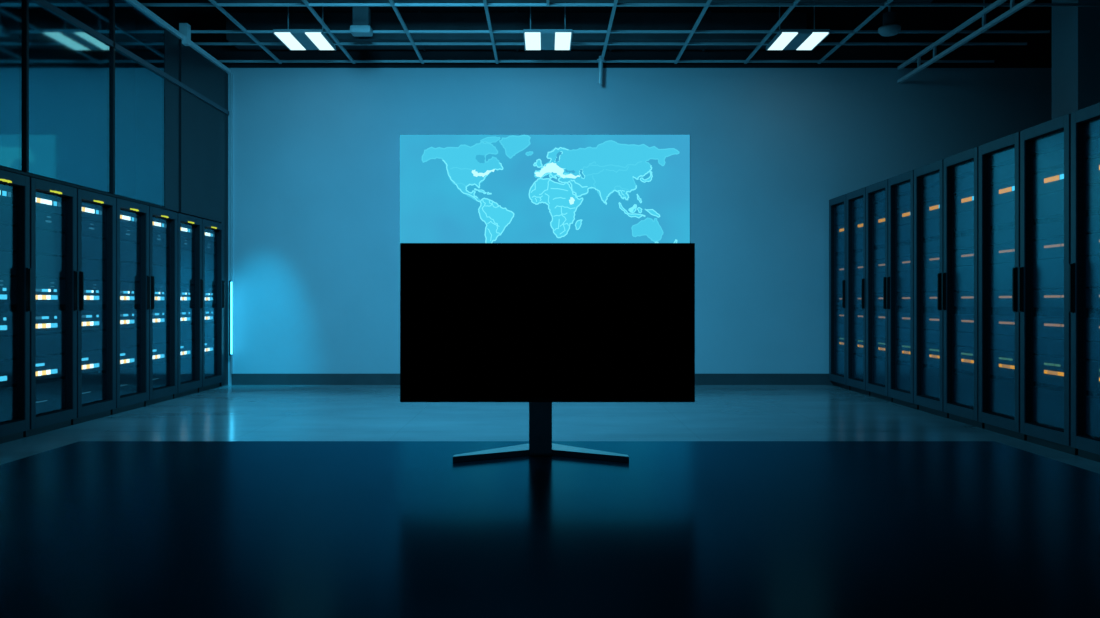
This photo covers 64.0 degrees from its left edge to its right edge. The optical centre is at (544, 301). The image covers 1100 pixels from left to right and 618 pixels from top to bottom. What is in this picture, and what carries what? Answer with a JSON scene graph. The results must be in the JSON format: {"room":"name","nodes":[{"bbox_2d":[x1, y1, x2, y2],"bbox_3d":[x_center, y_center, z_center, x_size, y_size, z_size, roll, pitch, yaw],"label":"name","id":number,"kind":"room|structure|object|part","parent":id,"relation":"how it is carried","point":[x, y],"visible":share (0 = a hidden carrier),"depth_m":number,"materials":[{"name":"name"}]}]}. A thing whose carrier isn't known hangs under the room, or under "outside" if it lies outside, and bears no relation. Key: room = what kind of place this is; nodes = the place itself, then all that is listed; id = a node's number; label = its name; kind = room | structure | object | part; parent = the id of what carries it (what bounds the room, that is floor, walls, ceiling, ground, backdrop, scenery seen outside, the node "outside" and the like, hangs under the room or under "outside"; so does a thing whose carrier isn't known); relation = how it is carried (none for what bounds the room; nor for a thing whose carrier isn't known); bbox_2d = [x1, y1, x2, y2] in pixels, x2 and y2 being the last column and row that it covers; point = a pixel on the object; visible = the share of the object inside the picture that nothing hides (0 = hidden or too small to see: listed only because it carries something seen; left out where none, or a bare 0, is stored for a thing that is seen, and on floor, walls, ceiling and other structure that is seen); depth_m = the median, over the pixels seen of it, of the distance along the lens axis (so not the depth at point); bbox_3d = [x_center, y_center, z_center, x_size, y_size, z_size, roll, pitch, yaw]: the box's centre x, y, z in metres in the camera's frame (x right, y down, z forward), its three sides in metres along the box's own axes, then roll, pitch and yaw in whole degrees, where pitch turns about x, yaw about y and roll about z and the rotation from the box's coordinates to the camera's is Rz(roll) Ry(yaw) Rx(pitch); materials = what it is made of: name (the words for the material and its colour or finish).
{"room":"server room","nodes":[
{"label":"server room","id":0,"kind":"room"},
{"bbox_2d":[0,0,134,199],"bbox_3d":[-5.300,-1.440,4.890,0.100,5.000,12.780,0,0,0],"label":"window","id":1,"kind":"structure","parent":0,"point":[68,66],"depth_m":9.66,"materials":[{"name":"glass"}]},
{"bbox_2d":[131,60,993,62],"bbox_3d":[0.225,-3.054,11.170,10.950,0.028,0.024,0,0,0],"label":"ceiling beam","id":2,"kind":"structure","parent":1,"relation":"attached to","point":[132,61],"depth_m":11.16,"materials":[{"name":"metal"}]},
{"bbox_2d":[101,42,1026,44],"bbox_3d":[0.225,-3.054,10.409,10.950,0.028,0.024,0,0,0],"label":"ceiling beam","id":3,"kind":"structure","parent":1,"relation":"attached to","point":[102,43],"depth_m":10.40,"materials":[{"name":"metal"}]},
{"bbox_2d":[80,30,1049,32],"bbox_3d":[0.225,-3.054,9.945,10.950,0.028,0.024,0,0,0],"label":"ceiling beam","id":4,"kind":"structure","parent":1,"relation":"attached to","point":[81,31],"depth_m":9.93,"materials":[{"name":"metal"}]},
{"bbox_2d":[34,3,1099,6],"bbox_3d":[0.225,-3.054,9.044,10.950,0.028,0.024,0,0,0],"label":"ceiling beam","id":5,"kind":"structure","parent":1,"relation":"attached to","point":[35,4],"depth_m":9.03,"materials":[{"name":"metal"}]},
{"bbox_2d":[162,29,227,385],"bbox_3d":[-4.075,-0.930,10.341,0.030,3.980,1.878,0,0,0],"label":"wall panel","id":6,"kind":"object","parent":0,"point":[204,126],"visible":0.89,"depth_m":10.25,"materials":[{"name":"blue glass"}]},
{"bbox_2d":[180,39,181,211],"bbox_3d":[-4.054,-1.960,9.791,0.012,1.920,0.024,0,0,0],"label":"trim","id":7,"kind":"structure","parent":6,"relation":"attached to","point":[180,39],"depth_m":9.78,"materials":[{"name":"black metal"}]},
{"bbox_2d":[229,280,231,355],"bbox_3d":[-3.973,0.202,11.130,0.036,0.951,0.028,0,0,0],"label":"light strip","id":8,"kind":"object","parent":6,"relation":"attached to","point":[230,282],"visible":1,"depth_m":11.12,"materials":[{"name":"white plastic"}]},
{"bbox_2d":[0,385,1099,473],"bbox_3d":[0.900,1.110,5.040,12.500,0.100,13.080,0,0,0],"label":"floor","id":9,"kind":"structure","parent":0,"point":[227,412],"depth_m":7.81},
{"bbox_2d":[0,170,30,443],"bbox_3d":[-4.510,0.040,6.529,1.040,2.040,0.676,0,0,0],"label":"rack","id":10,"kind":"object","parent":9,"relation":"on","point":[15,271],"visible":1,"depth_m":6.78,"materials":[{"name":"metal"}]},
{"bbox_2d":[0,376,6,380],"bbox_3d":[-4.085,0.577,6.632,0.009,0.036,0.090,0,0,0],"label":"indicator light","id":11,"kind":"object","parent":10,"relation":"attached to","point":[2,378],"depth_m":6.63,"materials":[{"name":"blue plastic"}]},
{"bbox_2d":[0,325,6,329],"bbox_3d":[-4.085,0.194,6.632,0.009,0.036,0.090,0,0,0],"label":"indicator light","id":12,"kind":"object","parent":10,"relation":"attached to","point":[2,327],"depth_m":6.63,"materials":[{"name":"blue plastic"}]},
{"bbox_3d":[-4.165,0.013,6.807,0.040,1.925,0.036,0,0,0],"label":"mounting post","id":13,"kind":"part","parent":10,"relation":"part of","materials":[{"name":"black metal"}]},
{"bbox_3d":[-4.005,-0.095,6.829,0.030,0.340,0.032,0,0,0],"label":"door handle","id":14,"kind":"part","parent":10,"relation":"part of","materials":[{"name":"black metal"}]},
{"bbox_2d":[23,177,77,436],"bbox_3d":[-4.510,0.040,7.219,1.040,2.040,0.676,0,0,0],"label":"rack","id":15,"kind":"object","parent":9,"relation":"on","point":[53,206],"visible":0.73,"depth_m":7.32,"materials":[{"name":"metal"}]},
{"bbox_2d":[41,199,51,204],"bbox_3d":[-4.085,-0.820,7.205,0.009,0.036,0.158,0,0,0],"label":"indicator light","id":16,"kind":"object","parent":15,"relation":"attached to","point":[43,201],"depth_m":7.20,"materials":[{"name":"white plastic"}]},
{"bbox_2d":[51,295,56,299],"bbox_3d":[-4.085,-0.038,7.322,0.009,0.036,0.090,0,0,0],"label":"indicator light","id":17,"kind":"object","parent":15,"relation":"attached to","point":[53,297],"depth_m":7.31,"materials":[{"name":"blue plastic"}]},
{"bbox_3d":[-4.165,0.013,7.497,0.040,1.925,0.036,0,0,0],"label":"mounting post","id":18,"kind":"part","parent":15,"relation":"part of","materials":[{"name":"black metal"}]},
{"bbox_3d":[-4.005,-0.095,7.519,0.030,0.340,0.032,0,0,0],"label":"door handle","id":19,"kind":"part","parent":15,"relation":"part of","materials":[{"name":"black metal"}]},
{"bbox_2d":[71,189,115,424],"bbox_3d":[-4.510,0.040,7.909,1.040,2.040,0.676,0,0,0],"label":"rack","id":20,"kind":"object","parent":9,"relation":"on","point":[96,213],"visible":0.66,"depth_m":8.01,"materials":[{"name":"metal"}]},
{"bbox_3d":[-4.005,-0.095,7.609,0.030,0.340,0.032,0,0,0],"label":"door handle","id":21,"kind":"part","parent":20,"relation":"part of","materials":[{"name":"black metal"}]},
{"bbox_2d":[85,208,94,212],"bbox_3d":[-4.085,-0.820,7.895,0.009,0.036,0.158,0,0,0],"label":"indicator light","id":22,"kind":"object","parent":20,"relation":"attached to","point":[87,210],"depth_m":7.89,"materials":[{"name":"white plastic"}]},
{"bbox_3d":[-4.165,0.013,8.187,0.040,1.925,0.036,0,0,0],"label":"mounting post","id":23,"kind":"part","parent":20,"relation":"part of","materials":[{"name":"black metal"}]},
{"bbox_2d":[111,198,150,414],"bbox_3d":[-4.510,0.040,8.599,1.040,2.040,0.676,0,0,0],"label":"rack","id":24,"kind":"object","parent":9,"relation":"on","point":[133,280],"visible":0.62,"depth_m":8.73,"materials":[{"name":"metal"}]},
{"bbox_2d":[0,166,167,209],"bbox_3d":[-4.070,-0.995,3.951,0.080,0.020,10.902,0,0,0],"label":"trim","id":25,"kind":"structure","parent":24,"relation":"on","point":[1,167],"depth_m":7.57,"materials":[{"name":"black metal"}]},
{"bbox_2d":[107,0,160,205],"bbox_3d":[-4.070,-1.960,8.810,0.060,1.920,1.143,0,0,0],"label":"window frame","id":26,"kind":"structure","parent":25,"relation":"on","point":[110,3],"depth_m":8.24,"materials":[{"name":"black metal"}]},
{"bbox_3d":[-4.070,-1.960,8.254,0.060,1.920,0.030,0,0,0],"label":"frame","id":27,"kind":"part","parent":26,"relation":"part of","materials":[{"name":"black metal"}]},
{"bbox_3d":[-4.165,0.013,8.877,0.040,1.925,0.036,0,0,0],"label":"mounting post","id":28,"kind":"part","parent":24,"relation":"part of","materials":[{"name":"black metal"}]},
{"bbox_3d":[-4.005,-0.095,8.899,0.030,0.340,0.032,0,0,0],"label":"door handle","id":29,"kind":"part","parent":24,"relation":"part of","materials":[{"name":"black metal"}]},
{"bbox_2d":[144,206,177,405],"bbox_3d":[-4.510,0.040,9.289,1.040,2.040,0.676,0,0,0],"label":"rack","id":30,"kind":"object","parent":9,"relation":"on","point":[163,224],"visible":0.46,"depth_m":9.44,"materials":[{"name":"metal"}]},
{"bbox_3d":[-4.005,-0.095,8.989,0.030,0.340,0.032,0,0,0],"label":"door handle","id":31,"kind":"part","parent":30,"relation":"part of","materials":[{"name":"black metal"}]},
{"bbox_3d":[-4.165,0.013,9.567,0.040,1.925,0.036,0,0,0],"label":"mounting post","id":32,"kind":"part","parent":30,"relation":"part of","materials":[{"name":"black metal"}]},
{"bbox_2d":[173,213,203,398],"bbox_3d":[-4.510,0.040,9.979,1.040,2.040,0.676,0,0,0],"label":"rack","id":33,"kind":"object","parent":9,"relation":"on","point":[190,281],"visible":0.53,"depth_m":10.12,"materials":[{"name":"metal"}]},
{"bbox_3d":[-4.165,0.013,10.257,0.040,1.925,0.036,0,0,0],"label":"mounting post","id":34,"kind":"part","parent":33,"relation":"part of","materials":[{"name":"black metal"}]},
{"bbox_3d":[-4.005,-0.095,10.279,0.030,0.340,0.032,0,0,0],"label":"door handle","id":35,"kind":"part","parent":33,"relation":"part of","materials":[{"name":"black metal"}]},
{"bbox_2d":[198,219,224,391],"bbox_3d":[-4.510,0.040,10.669,1.040,2.040,0.676,0,0,0],"label":"rack","id":36,"kind":"object","parent":9,"relation":"on","point":[212,232],"visible":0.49,"depth_m":10.85,"materials":[{"name":"metal"}]},
{"bbox_3d":[-4.165,0.013,10.947,0.040,1.925,0.036,0,0,0],"label":"mounting post","id":37,"kind":"part","parent":36,"relation":"part of","materials":[{"name":"black metal"}]},
{"bbox_3d":[-4.005,-0.095,10.969,0.030,0.340,0.032,0,0,0],"label":"door handle","id":38,"kind":"part","parent":36,"relation":"part of","materials":[{"name":"black metal"}]},
{"bbox_2d":[0,441,1099,617],"bbox_3d":[-0.019,0.695,1.194,2.174,0.730,1.789,0,0,0],"label":"desk","id":39,"kind":"object","parent":9,"relation":"on","point":[89,529],"visible":0.98,"depth_m":1.26,"materials":[{"name":"paint"}]},
{"bbox_2d":[400,243,694,462],"bbox_3d":[0.005,0.104,1.897,0.610,0.452,0.178,0,0,0],"label":"computer monitor","id":40,"kind":"object","parent":39,"relation":"on","point":[540,325],"visible":1,"depth_m":1.82,"materials":[{"name":"plastic"}]},
{"bbox_2d":[829,194,849,389],"bbox_3d":[4.110,-0.122,10.902,1.040,2.365,0.631,0,0,0],"label":"rack","id":41,"kind":"object","parent":9,"relation":"on","point":[837,206],"visible":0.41,"depth_m":11.09,"materials":[{"name":"metal"}]},
{"bbox_3d":[3.765,-0.150,11.157,0.040,2.250,0.036,0,0,0],"label":"mounting post","id":42,"kind":"part","parent":41,"relation":"part of","materials":[{"name":"black metal"}]},
{"bbox_3d":[3.605,-0.095,10.624,0.030,0.340,0.032,0,0,0],"label":"door handle","id":43,"kind":"part","parent":41,"relation":"part of","materials":[{"name":"black metal"}]},
{"bbox_2d":[846,187,869,395],"bbox_3d":[4.110,-0.122,10.257,1.040,2.365,0.631,0,0,0],"label":"rack","id":44,"kind":"object","parent":9,"relation":"on","point":[855,200],"visible":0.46,"depth_m":10.48,"materials":[{"name":"metal"}]},
{"bbox_3d":[3.765,-0.150,10.512,0.040,2.250,0.036,0,0,0],"label":"mounting post","id":45,"kind":"part","parent":44,"relation":"part of","materials":[{"name":"black metal"}]},
{"bbox_3d":[3.605,-0.095,9.980,0.030,0.340,0.032,0,0,0],"label":"door handle","id":46,"kind":"part","parent":44,"relation":"part of","materials":[{"name":"black metal"}]},
{"bbox_2d":[866,179,892,401],"bbox_3d":[4.110,-0.122,9.613,1.040,2.365,0.631,0,0,0],"label":"rack","id":47,"kind":"object","parent":9,"relation":"on","point":[877,193],"visible":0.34,"depth_m":9.78,"materials":[{"name":"metal"}]},
{"bbox_3d":[3.765,-0.150,9.868,0.040,2.250,0.036,0,0,0],"label":"mounting post","id":48,"kind":"part","parent":47,"relation":"part of","materials":[{"name":"metal"}]},
{"bbox_3d":[3.605,-0.095,9.335,0.030,0.340,0.032,0,0,0],"label":"door handle","id":49,"kind":"part","parent":47,"relation":"part of","materials":[{"name":"black metal"}]},
{"bbox_2d":[886,170,918,409],"bbox_3d":[4.110,-0.122,8.968,1.040,2.365,0.631,0,0,0],"label":"rack","id":50,"kind":"object","parent":9,"relation":"on","point":[900,279],"visible":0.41,"depth_m":9.12,"materials":[{"name":"metal"}]},
{"bbox_3d":[3.605,-0.095,9.245,0.030,0.340,0.032,0,0,0],"label":"door handle","id":51,"kind":"part","parent":50,"relation":"part of","materials":[{"name":"black metal"}]},
{"bbox_3d":[3.765,-0.150,9.223,0.040,2.250,0.036,0,0,0],"label":"mounting post","id":52,"kind":"part","parent":50,"relation":"part of","materials":[{"name":"metal"}]},
{"bbox_2d":[914,159,948,417],"bbox_3d":[4.110,-0.122,8.323,1.040,2.365,0.631,0,0,0],"label":"rack","id":53,"kind":"object","parent":9,"relation":"on","point":[929,178],"visible":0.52,"depth_m":8.46,"materials":[{"name":"metal"}]},
{"bbox_3d":[3.765,-0.150,8.579,0.040,2.250,0.036,0,0,0],"label":"mounting post","id":54,"kind":"part","parent":53,"relation":"part of","materials":[{"name":"metal"}]},
{"bbox_2d":[929,205,938,210],"bbox_3d":[3.686,-0.893,8.334,0.009,0.034,0.185,0,0,0],"label":"indicator light","id":55,"kind":"object","parent":53,"relation":"attached to","point":[931,207],"depth_m":8.33,"materials":[{"name":"orange plastic"}]},
{"bbox_3d":[3.605,-0.095,8.046,0.030,0.340,0.032,0,0,0],"label":"door handle","id":56,"kind":"part","parent":53,"relation":"part of","materials":[{"name":"black metal"}]},
{"bbox_2d":[942,147,983,428],"bbox_3d":[4.110,-0.122,7.679,1.040,2.365,0.631,0,0,0],"label":"rack","id":57,"kind":"object","parent":9,"relation":"on","point":[960,277],"visible":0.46,"depth_m":7.81,"materials":[{"name":"metal"}]},
{"bbox_3d":[3.605,-0.095,7.956,0.030,0.340,0.032,0,0,0],"label":"door handle","id":58,"kind":"part","parent":57,"relation":"part of","materials":[{"name":"black metal"}]},
{"bbox_3d":[3.765,-0.150,7.934,0.040,2.250,0.036,0,0,0],"label":"mounting post","id":59,"kind":"part","parent":57,"relation":"part of","materials":[{"name":"metal"}]},
{"bbox_2d":[961,197,971,202],"bbox_3d":[3.686,-0.893,7.689,0.009,0.034,0.185,0,0,0],"label":"indicator light","id":60,"kind":"object","parent":57,"relation":"attached to","point":[963,199],"depth_m":7.68,"materials":[{"name":"orange plastic"}]},
{"bbox_2d":[979,132,1026,440],"bbox_3d":[4.110,-0.122,7.034,1.040,2.365,0.631,0,0,0],"label":"rack","id":61,"kind":"object","parent":9,"relation":"on","point":[999,159],"visible":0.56,"depth_m":7.14,"materials":[{"name":"metal"}]},
{"bbox_3d":[3.765,-0.150,7.289,0.040,2.250,0.036,0,0,0],"label":"mounting post","id":62,"kind":"part","parent":61,"relation":"part of","materials":[{"name":"metal"}]},
{"bbox_2d":[999,187,1011,193],"bbox_3d":[3.686,-0.893,7.045,0.009,0.034,0.185,0,0,0],"label":"indicator light","id":63,"kind":"object","parent":61,"relation":"attached to","point":[1002,190],"depth_m":7.03,"materials":[{"name":"orange plastic"}]},
{"bbox_2d":[999,249,1012,252],"bbox_3d":[3.686,-0.406,7.037,0.009,0.018,0.200,0,0,0],"label":"indicator light","id":64,"kind":"object","parent":61,"relation":"attached to","point":[1000,250],"depth_m":7.03,"materials":[{"name":"plastic"}]},
{"bbox_3d":[3.605,-0.095,6.757,0.030,0.340,0.032,0,0,0],"label":"door handle","id":65,"kind":"part","parent":61,"relation":"part of","materials":[{"name":"black metal"}]},
{"bbox_2d":[1018,114,1077,454],"bbox_3d":[4.110,-0.122,6.389,1.040,2.365,0.631,0,0,0],"label":"rack","id":66,"kind":"object","parent":9,"relation":"on","point":[1045,148],"visible":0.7,"depth_m":6.48,"materials":[{"name":"metal"}]},
{"bbox_3d":[3.605,-0.095,6.667,0.030,0.340,0.032,0,0,0],"label":"door handle","id":67,"kind":"part","parent":66,"relation":"part of","materials":[{"name":"black metal"}]},
{"bbox_3d":[3.765,-0.150,6.645,0.040,2.250,0.036,0,0,0],"label":"mounting post","id":68,"kind":"part","parent":66,"relation":"part of","materials":[{"name":"metal"}]},
{"bbox_2d":[1044,175,1058,182],"bbox_3d":[3.686,-0.893,6.400,0.009,0.034,0.185,0,0,0],"label":"indicator light","id":69,"kind":"object","parent":66,"relation":"attached to","point":[1047,178],"depth_m":6.40,"materials":[{"name":"orange plastic"}]},
{"bbox_2d":[1044,323,1059,326],"bbox_3d":[3.686,0.167,6.393,0.009,0.018,0.200,0,0,0],"label":"indicator light","id":70,"kind":"object","parent":66,"relation":"attached to","point":[1045,324],"depth_m":6.39,"materials":[{"name":"plastic"}]},
{"bbox_2d":[1044,295,1059,297],"bbox_3d":[3.686,-0.040,6.393,0.009,0.017,0.200,0,0,0],"label":"indicator light","id":71,"kind":"object","parent":66,"relation":"attached to","point":[1045,296],"depth_m":6.39,"materials":[{"name":"plastic"}]},
{"bbox_2d":[1044,244,1059,247],"bbox_3d":[3.686,-0.406,6.393,0.009,0.018,0.200,0,0,0],"label":"indicator light","id":72,"kind":"object","parent":66,"relation":"attached to","point":[1045,245],"depth_m":6.39,"materials":[{"name":"plastic"}]},
{"bbox_2d":[1047,370,1057,374],"bbox_3d":[3.686,0.514,6.385,0.009,0.026,0.124,0,0,0],"label":"indicator light","id":73,"kind":"object","parent":66,"relation":"attached to","point":[1049,372],"depth_m":6.38,"materials":[{"name":"orange plastic"}]},
{"bbox_2d":[1069,103,1099,461],"bbox_3d":[4.110,-0.122,5.745,1.040,2.365,0.631,0,0,0],"label":"rack","id":74,"kind":"object","parent":9,"relation":"on","point":[1084,267],"visible":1,"depth_m":5.99,"materials":[{"name":"metal"}]},
{"bbox_3d":[3.605,-0.095,6.022,0.030,0.340,0.032,0,0,0],"label":"door handle","id":75,"kind":"part","parent":74,"relation":"part of","materials":[{"name":"black metal"}]},
{"bbox_3d":[3.765,-0.150,6.000,0.040,2.250,0.036,0,0,0],"label":"mounting post","id":76,"kind":"part","parent":74,"relation":"part of","materials":[{"name":"black metal"}]},
{"bbox_2d":[135,0,1051,384],"bbox_3d":[0.900,-1.440,11.380,12.500,5.000,0.200,0,0,0],"label":"wall","id":77,"kind":"structure","parent":0,"point":[316,151],"depth_m":11.28,"materials":[{"name":"blue paint"}]},
{"bbox_2d":[19,0,229,192],"bbox_3d":[-4.050,-2.060,4.890,0.100,2.120,12.780,0,0,0],"label":"window frame","id":78,"kind":"structure","parent":77,"relation":"in","point":[23,4],"depth_m":7.42,"materials":[{"name":"black metal"}]},
{"bbox_3d":[-4.070,-1.960,6.874,0.060,1.920,0.030,0,0,0],"label":"frame","id":79,"kind":"part","parent":78,"relation":"part of","materials":[{"name":"black metal"}]},
{"bbox_2d":[231,73,232,373],"bbox_3d":[-4.009,-1.006,11.264,0.018,3.848,0.029,0,0,0],"label":"trim","id":80,"kind":"structure","parent":77,"relation":"attached to","point":[231,73],"depth_m":11.26,"materials":[{"name":"metal"}]},
{"bbox_2d":[209,0,281,63],"bbox_3d":[-3.380,-3.057,8.375,0.034,0.027,5.750,0,0,0],"label":"ceiling beam","id":81,"kind":"structure","parent":77,"relation":"attached to","point":[213,2],"depth_m":9.83,"materials":[{"name":"metal"}]},
{"bbox_2d":[302,0,354,63],"bbox_3d":[-2.440,-3.057,8.375,0.034,0.027,5.750,0,0,0],"label":"ceiling beam","id":82,"kind":"structure","parent":77,"relation":"attached to","point":[305,2],"depth_m":9.83,"materials":[{"name":"metal"}]},
{"bbox_2d":[389,0,423,63],"bbox_3d":[-1.560,-3.057,8.375,0.034,0.027,5.750,0,0,0],"label":"ceiling beam","id":83,"kind":"structure","parent":77,"relation":"attached to","point":[392,3],"depth_m":9.85,"materials":[{"name":"metal"}]},
{"bbox_2d":[483,0,498,63],"bbox_3d":[-0.610,-3.057,8.375,0.034,0.027,5.750,0,0,0],"label":"ceiling beam","id":84,"kind":"structure","parent":77,"relation":"attached to","point":[484,1],"depth_m":9.83,"materials":[{"name":"metal"}]},
{"bbox_2d":[232,374,832,384],"bbox_3d":[1.420,0.989,11.269,10.860,0.142,0.022,0,0,0],"label":"baseboard","id":85,"kind":"structure","parent":77,"relation":"attached to","point":[237,379],"depth_m":11.26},
{"bbox_2d":[400,135,689,242],"bbox_3d":[-0.003,-1.136,11.272,3.719,2.016,0.015,0,0,0],"label":"wall display","id":86,"kind":"object","parent":77,"relation":"attached to","point":[454,188],"visible":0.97,"depth_m":11.27,"materials":[{"name":"blue glass"}]},
{"bbox_2d":[569,197,574,203],"bbox_3d":[0.343,-1.292,11.265,0.077,0.098,0.001,0,0,0],"label":"light","id":87,"kind":"object","parent":86,"relation":"attached to","point":[571,201],"depth_m":11.26,"materials":[{"name":"white"}]},
{"bbox_2d":[601,0,617,59],"bbox_3d":[0.720,-3.057,8.375,0.034,0.027,5.750,0,0,0],"label":"ceiling beam","id":88,"kind":"structure","parent":77,"relation":"attached to","point":[615,1],"depth_m":9.79,"materials":[{"name":"metal"}]},
{"bbox_2d":[597,56,604,84],"bbox_3d":[0.706,-2.925,11.100,0.100,0.352,0.100,0,0,0],"label":"hanging rod","id":89,"kind":"object","parent":88,"relation":"hanging from","point":[600,65],"visible":0.93,"depth_m":11.08,"materials":[{"name":"metal"}]},
{"bbox_2d":[674,0,711,63],"bbox_3d":[1.670,-3.057,8.375,0.034,0.027,5.750,0,0,0],"label":"ceiling beam","id":90,"kind":"structure","parent":77,"relation":"attached to","point":[708,2],"depth_m":9.83,"materials":[{"name":"metal"}]},
{"bbox_2d":[744,0,799,63],"bbox_3d":[2.560,-3.057,8.375,0.034,0.027,5.750,0,0,0],"label":"ceiling beam","id":91,"kind":"structure","parent":77,"relation":"attached to","point":[795,2],"depth_m":9.83,"materials":[{"name":"metal"}]},
{"bbox_2d":[818,0,892,63],"bbox_3d":[3.500,-3.057,8.375,0.034,0.027,5.750,0,0,0],"label":"ceiling beam","id":92,"kind":"structure","parent":77,"relation":"attached to","point":[887,2],"depth_m":9.83,"materials":[{"name":"metal"}]},
{"bbox_2d":[1052,0,1099,119],"bbox_3d":[6.332,-1.440,9.850,1.036,5.000,0.500,0,0,0],"label":"pillar","id":93,"kind":"structure","parent":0,"point":[1075,30],"depth_m":9.66,"materials":[{"name":"paint"}]},
{"bbox_3d":[0.900,-3.990,5.040,12.500,0.100,13.080,0,0,0],"label":"ceiling","id":94,"kind":"structure","parent":0,"visible":0},
{"bbox_2d":[273,7,335,50],"bbox_3d":[-2.772,-3.468,10.185,0.550,0.924,0.670,0,0,0],"label":"ceiling light","id":95,"kind":"object","parent":94,"relation":"hanging from","point":[293,39],"visible":0.91,"depth_m":10.09,"materials":[{"name":"paint"}]},
{"bbox_2d":[274,32,305,49],"bbox_3d":[-2.944,-3.016,10.185,0.176,0.016,0.646,0,0,0],"label":"diffuser","id":96,"kind":"object","parent":95,"relation":"attached to","point":[290,40],"depth_m":10.12,"materials":[{"name":"white plastic"}]},
{"bbox_3d":[-2.772,-3.017,10.185,0.160,0.014,0.650,0,0,0],"label":"louvre panel","id":97,"kind":"part","parent":95,"relation":"part of","materials":[{"name":"white plastic"}]},
{"bbox_2d":[305,32,333,49],"bbox_3d":[-2.600,-3.016,10.185,0.176,0.016,0.646,0,0,0],"label":"diffuser","id":98,"kind":"object","parent":95,"relation":"attached to","point":[319,40],"depth_m":10.15,"materials":[{"name":"white plastic"}]},
{"bbox_2d":[350,7,372,36],"bbox_3d":[-2.033,-3.450,9.750,0.230,0.980,0.180,0,0,0],"label":"ceiling sensor","id":99,"kind":"object","parent":94,"relation":"attached to","point":[361,16],"visible":0.89,"depth_m":9.69,"materials":[{"name":"plastic"}]},
{"bbox_2d":[226,7,806,50],"bbox_3d":[-0.350,-3.574,10.975,7.100,0.752,0.474,0,0,0],"label":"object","id":100,"kind":"object","parent":94,"relation":"hanging from","point":[419,20],"visible":0.59,"depth_m":10.75,"materials":[{"name":"metal"}]},
{"bbox_2d":[523,7,571,50],"bbox_3d":[0.032,-3.468,10.185,0.550,0.924,0.670,0,0,0],"label":"ceiling light","id":101,"kind":"object","parent":94,"relation":"hanging from","point":[534,39],"visible":0.93,"depth_m":10.09,"materials":[{"name":"paint"}]},
{"bbox_2d":[525,32,540,49],"bbox_3d":[-0.140,-3.016,10.185,0.176,0.016,0.646,0,0,0],"label":"diffuser","id":102,"kind":"object","parent":101,"relation":"attached to","point":[532,39],"depth_m":10.14,"materials":[{"name":"white plastic"}]},
{"bbox_3d":[0.032,-3.017,10.185,0.160,0.014,0.650,0,0,0],"label":"louvre panel","id":103,"kind":"part","parent":101,"relation":"part of","materials":[{"name":"grey metal"}]},
{"bbox_2d":[555,32,570,49],"bbox_3d":[0.204,-3.016,10.185,0.176,0.016,0.646,0,0,0],"label":"diffuser","id":104,"kind":"object","parent":101,"relation":"attached to","point":[562,39],"depth_m":10.16,"materials":[{"name":"white plastic"}]},
{"bbox_2d":[215,0,932,2],"bbox_3d":[0.300,-3.599,9.425,7.800,0.702,0.374,0,0,0],"label":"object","id":105,"kind":"structure","parent":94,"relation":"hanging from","point":[217,1],"depth_m":9.55,"materials":[{"name":"metal"}]},
{"bbox_2d":[766,7,829,50],"bbox_3d":[2.917,-3.468,10.185,0.550,0.924,0.670,0,0,0],"label":"ceiling light","id":106,"kind":"object","parent":94,"relation":"hanging from","point":[786,39],"visible":0.91,"depth_m":10.09,"materials":[{"name":"paint"}]},
{"bbox_2d":[768,32,797,49],"bbox_3d":[2.745,-3.016,10.185,0.176,0.016,0.646,0,0,0],"label":"diffuser","id":107,"kind":"object","parent":106,"relation":"attached to","point":[782,40],"depth_m":10.15,"materials":[{"name":"white plastic"}]},
{"bbox_3d":[2.917,-3.017,10.185,0.160,0.014,0.650,0,0,0],"label":"louvre panel","id":108,"kind":"part","parent":106,"relation":"part of","materials":[{"name":"white plastic"}]},
{"bbox_2d":[796,32,827,49],"bbox_3d":[3.089,-3.016,10.185,0.176,0.016,0.646,0,0,0],"label":"diffuser","id":109,"kind":"object","parent":106,"relation":"attached to","point":[812,39],"depth_m":10.13,"materials":[{"name":"white plastic"}]},
{"bbox_2d":[878,7,900,36],"bbox_3d":[3.817,-3.447,9.750,0.240,0.985,0.240,0,0,0],"label":"smoke detector","id":110,"kind":"object","parent":94,"relation":"hanging from","point":[889,28],"visible":1,"depth_m":9.69,"materials":[{"name":"plastic"}]},
{"bbox_2d":[897,0,1034,82],"bbox_3d":[4.530,-3.370,8.170,0.044,1.140,6.180,0,0,0],"label":"cable tray","id":111,"kind":"object","parent":94,"relation":"hanging from","point":[1013,8],"visible":1,"depth_m":9.52,"materials":[{"name":"metal"}]},
{"bbox_3d":[4.530,-2.990,8.170,0.044,0.040,6.180,0,0,0],"label":"rail","id":112,"kind":"part","parent":111,"relation":"part of","materials":[{"name":"grey metal"}]}
]}

